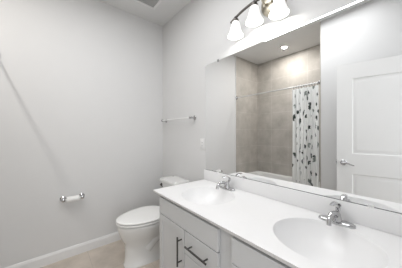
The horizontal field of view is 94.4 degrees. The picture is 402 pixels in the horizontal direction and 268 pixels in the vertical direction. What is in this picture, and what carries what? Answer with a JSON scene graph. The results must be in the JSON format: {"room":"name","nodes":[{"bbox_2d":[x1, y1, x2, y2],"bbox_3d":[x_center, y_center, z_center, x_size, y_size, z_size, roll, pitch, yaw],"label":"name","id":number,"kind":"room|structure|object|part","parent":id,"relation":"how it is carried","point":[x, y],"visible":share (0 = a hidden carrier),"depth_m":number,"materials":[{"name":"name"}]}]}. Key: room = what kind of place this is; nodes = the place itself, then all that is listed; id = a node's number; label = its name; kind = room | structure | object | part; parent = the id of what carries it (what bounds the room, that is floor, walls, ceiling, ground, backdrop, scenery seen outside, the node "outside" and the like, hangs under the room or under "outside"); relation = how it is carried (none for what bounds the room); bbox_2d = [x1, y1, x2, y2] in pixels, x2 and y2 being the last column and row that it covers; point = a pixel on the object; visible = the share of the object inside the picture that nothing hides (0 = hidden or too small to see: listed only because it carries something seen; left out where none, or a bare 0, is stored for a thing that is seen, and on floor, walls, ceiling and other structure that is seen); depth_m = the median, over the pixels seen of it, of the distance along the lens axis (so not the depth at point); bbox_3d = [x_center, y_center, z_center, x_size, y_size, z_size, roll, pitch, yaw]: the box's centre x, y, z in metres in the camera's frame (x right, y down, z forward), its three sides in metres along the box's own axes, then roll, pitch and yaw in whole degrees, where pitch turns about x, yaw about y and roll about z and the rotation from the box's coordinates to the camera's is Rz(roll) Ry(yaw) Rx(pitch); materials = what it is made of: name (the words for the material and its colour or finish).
{"room":"bathroom","nodes":[
{"label":"bathroom","id":0,"kind":"room"},
{"bbox_2d":[0,0,162,267],"bbox_3d":[-1.441,-0.110,1.887,2.480,2.740,0.100,0,0,-40],"label":"wall","id":1,"kind":"structure","parent":0,"point":[81,81],"depth_m":1.92,"materials":[{"name":"paint"}]},
{"bbox_2d":[5,232,120,267],"bbox_3d":[-1.123,1.210,2.076,1.548,0.100,0.013,0,0,-40],"label":"baseboard","id":2,"kind":"structure","parent":1,"relation":"attached to","point":[38,262],"depth_m":1.88,"materials":[{"name":"paint"}]},
{"bbox_2d":[60,193,84,201],"bbox_3d":[-1.297,0.655,1.884,0.212,0.054,0.086,0,0,-40],"label":"toilet paper holder","id":3,"kind":"object","parent":1,"relation":"attached to","point":[81,195],"visible":1,"depth_m":1.86,"materials":[{"name":"silver metal"}]},
{"bbox_3d":[-1.361,0.655,1.837,0.054,0.054,0.076,0,0,-40],"label":"post","id":4,"kind":"part","parent":3,"relation":"part of","materials":[{"name":"silver metal"}]},
{"bbox_2d":[41,240,159,267],"bbox_3d":[-0.631,1.290,0.908,2.480,0.060,2.640,0,0,-40],"label":"floor","id":5,"kind":"structure","parent":0,"point":[112,255],"depth_m":1.85,"materials":[{"name":"tile"}]},
{"bbox_2d":[116,176,189,267],"bbox_3d":[-0.502,0.889,1.949,0.725,0.742,0.380,0,0,-40],"label":"toilet","id":6,"kind":"object","parent":5,"relation":"on","point":[138,228],"visible":0.59,"depth_m":1.77,"materials":[{"name":"ceramic"}]},
{"bbox_3d":[-0.585,0.848,1.880,0.508,0.024,0.380,0,0,-40],"label":"seat","id":7,"kind":"part","parent":6,"relation":"part of","materials":[{"name":"plastic"}]},
{"bbox_3d":[-0.585,0.822,1.880,0.508,0.028,0.380,0,0,-40],"label":"lid","id":8,"kind":"part","parent":6,"relation":"part of","materials":[{"name":"plastic"}]},
{"bbox_3d":[-0.555,1.060,1.906,0.570,0.400,0.368,0,0,-40],"label":"bowl","id":9,"kind":"part","parent":6,"relation":"part of","materials":[{"name":"ceramic"}]},
{"bbox_3d":[-0.301,0.708,2.115,0.189,0.312,0.326,0,0,-40],"label":"tank","id":10,"kind":"part","parent":6,"relation":"part of","materials":[{"name":"ceramic"}]},
{"bbox_3d":[-0.303,0.535,2.114,0.208,0.034,0.346,0,0,-40],"label":"tank lid","id":11,"kind":"part","parent":6,"relation":"part of","materials":[{"name":"ceramic"}]},
{"bbox_2d":[160,196,227,267],"bbox_3d":[0.080,0.871,1.371,0.586,0.778,0.742,0,0,-40],"label":"vanity cabinet","id":12,"kind":"object","parent":5,"relation":"on","point":[187,240],"visible":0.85,"depth_m":1.17,"materials":[{"name":"paint"}]},
{"bbox_3d":[-0.211,0.885,1.341,0.020,0.519,0.338,0,0,-40],"label":"door","id":13,"kind":"part","parent":12,"relation":"part of","materials":[{"name":"paint"}]},
{"bbox_3d":[-0.142,0.766,1.211,0.040,0.188,0.012,0,0,-40],"label":"bar pull","id":14,"kind":"part","parent":12,"relation":"part of","materials":[{"name":"metal"}]},
{"bbox_3d":[-0.003,0.864,1.089,0.020,0.181,0.303,0,0,-40],"label":"drawer","id":15,"kind":"part","parent":12,"relation":"part of","materials":[{"name":"paint"}]},
{"bbox_3d":[-0.026,0.694,1.070,0.040,0.012,0.195,0,0,-40],"label":"bar pull","id":16,"kind":"part","parent":12,"relation":"part of","materials":[{"name":"metal"}]},
{"bbox_3d":[-0.003,0.697,1.089,0.020,0.142,0.303,0,0,-40],"label":"drawer","id":17,"kind":"part","parent":12,"relation":"part of","materials":[{"name":"paint"}]},
{"bbox_2d":[153,170,401,267],"bbox_3d":[0.315,0.484,1.107,0.566,0.244,1.536,0,0,-40],"label":"countertop","id":18,"kind":"structure","parent":12,"relation":"on","point":[282,223],"depth_m":0.96,"materials":[{"name":"stone"}]},
{"bbox_2d":[216,176,234,190],"bbox_3d":[0.190,0.406,1.543,0.161,0.108,0.144,0,0,-7],"label":"faucet","id":19,"kind":"object","parent":18,"relation":"on","point":[226,186],"visible":1,"depth_m":1.52,"materials":[{"name":"silver metal"}]},
{"bbox_3d":[0.169,0.410,1.507,0.122,0.049,0.029,0,0,-40],"label":"spout","id":20,"kind":"part","parent":19,"relation":"part of","materials":[{"name":"silver metal"}]},
{"bbox_3d":[0.216,0.453,1.546,0.062,0.014,0.162,0,0,-40],"label":"deck plate","id":21,"kind":"part","parent":19,"relation":"part of","materials":[{"name":"silver metal"}]},
{"bbox_2d":[318,201,355,228],"bbox_3d":[0.673,0.406,0.959,0.161,0.108,0.144,0,0,-7],"label":"faucet","id":22,"kind":"object","parent":18,"relation":"on","point":[333,217],"visible":1,"depth_m":0.93,"materials":[{"name":"silver metal"}]},
{"bbox_3d":[0.652,0.410,0.923,0.122,0.049,0.029,0,0,-40],"label":"spout","id":23,"kind":"part","parent":22,"relation":"part of","materials":[{"name":"silver metal"}]},
{"bbox_3d":[0.691,0.384,0.956,0.084,0.064,0.030,0,0,-35],"label":"lever","id":24,"kind":"part","parent":22,"relation":"part of","materials":[{"name":"silver metal"}]},
{"bbox_3d":[0.699,0.453,0.962,0.062,0.014,0.162,0,0,-40],"label":"deck plate","id":25,"kind":"part","parent":22,"relation":"part of","materials":[{"name":"silver metal"}]},
{"bbox_2d":[228,233,290,267],"bbox_3d":[0.552,0.871,0.799,0.586,0.778,0.742,0,0,-40],"label":"vanity cabinet","id":26,"kind":"object","parent":5,"relation":"on","point":[241,254],"visible":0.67,"depth_m":0.83,"materials":[{"name":"paint"}]},
{"bbox_2d":[98,0,190,25],"bbox_3d":[-0.631,-1.510,0.908,2.480,0.060,2.640,0,0,-40],"label":"ceiling","id":27,"kind":"structure","parent":0,"point":[167,9],"depth_m":2.20,"materials":[{"name":"paint"}]},
{"bbox_2d":[134,0,161,9],"bbox_3d":[-0.574,-1.473,2.002,0.293,0.014,0.292,0,0,-40],"label":"ceiling vent","id":28,"kind":"object","parent":27,"relation":"in","point":[152,4],"visible":1,"depth_m":2.09,"materials":[{"name":"white plastic"}]},
{"bbox_2d":[163,0,357,181],"bbox_3d":[0.318,-0.110,1.628,0.100,2.740,2.540,0,0,-40],"label":"wall","id":29,"kind":"structure","parent":0,"point":[194,39],"depth_m":1.98,"materials":[{"name":"paint"}]},
{"bbox_2d":[161,115,195,122],"bbox_3d":[-0.295,-0.170,2.229,0.076,0.050,0.673,0,0,-40],"label":"towel bar","id":30,"kind":"object","parent":29,"relation":"attached to","point":[194,116],"visible":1,"depth_m":2.08,"materials":[{"name":"silver metal"}]},
{"bbox_3d":[-0.313,-0.170,2.214,0.014,0.014,0.621,0,0,-40],"label":"rail","id":31,"kind":"part","parent":30,"relation":"part of","materials":[{"name":"silver metal"}]},
{"bbox_2d":[200,139,204,149],"bbox_3d":[0.014,0.110,1.909,0.009,0.116,0.070,0,0,-40],"label":"wall outlet","id":32,"kind":"object","parent":29,"relation":"attached to","point":[202,141],"visible":1,"depth_m":1.90,"materials":[{"name":"white plastic"}]},
{"bbox_2d":[227,0,289,39],"bbox_3d":[0.394,-0.900,1.345,0.141,0.255,0.487,0,0,-40],"label":"vanity light","id":33,"kind":"object","parent":29,"relation":"attached to","point":[273,9],"visible":1,"depth_m":1.33,"materials":[{"name":"brushed nickel"},{"name":"frosted glass"}]},
{"bbox_3d":[0.274,-0.832,1.479,0.128,0.117,0.128,0,0,-40],"label":"lamp shade","id":34,"kind":"part","parent":33,"relation":"part of","materials":[{"name":"white glass"}]},
{"bbox_3d":[0.385,-0.864,1.346,0.128,0.117,0.128,0,0,-40],"label":"lamp shade","id":35,"kind":"part","parent":33,"relation":"part of","materials":[{"name":"white glass"}]},
{"bbox_3d":[0.503,-0.831,1.202,0.128,0.117,0.128,0,0,-40],"label":"lamp shade","id":36,"kind":"part","parent":33,"relation":"part of","materials":[{"name":"white glass"}]},
{"bbox_2d":[204,170,401,236],"bbox_3d":[0.525,0.411,1.280,0.020,0.098,1.536,0,0,-40],"label":"backsplash","id":37,"kind":"structure","parent":29,"relation":"attached to","point":[378,219],"depth_m":1.08,"materials":[{"name":"stone"}]},
{"bbox_2d":[205,0,401,213],"bbox_3d":[0.528,-0.164,1.284,0.012,1.052,1.513,0,0,-40],"label":"wall mirror","id":38,"kind":"object","parent":29,"relation":"attached to","point":[314,106],"visible":1,"depth_m":1.07,"materials":[{"name":"silver mirror"}]}
]}

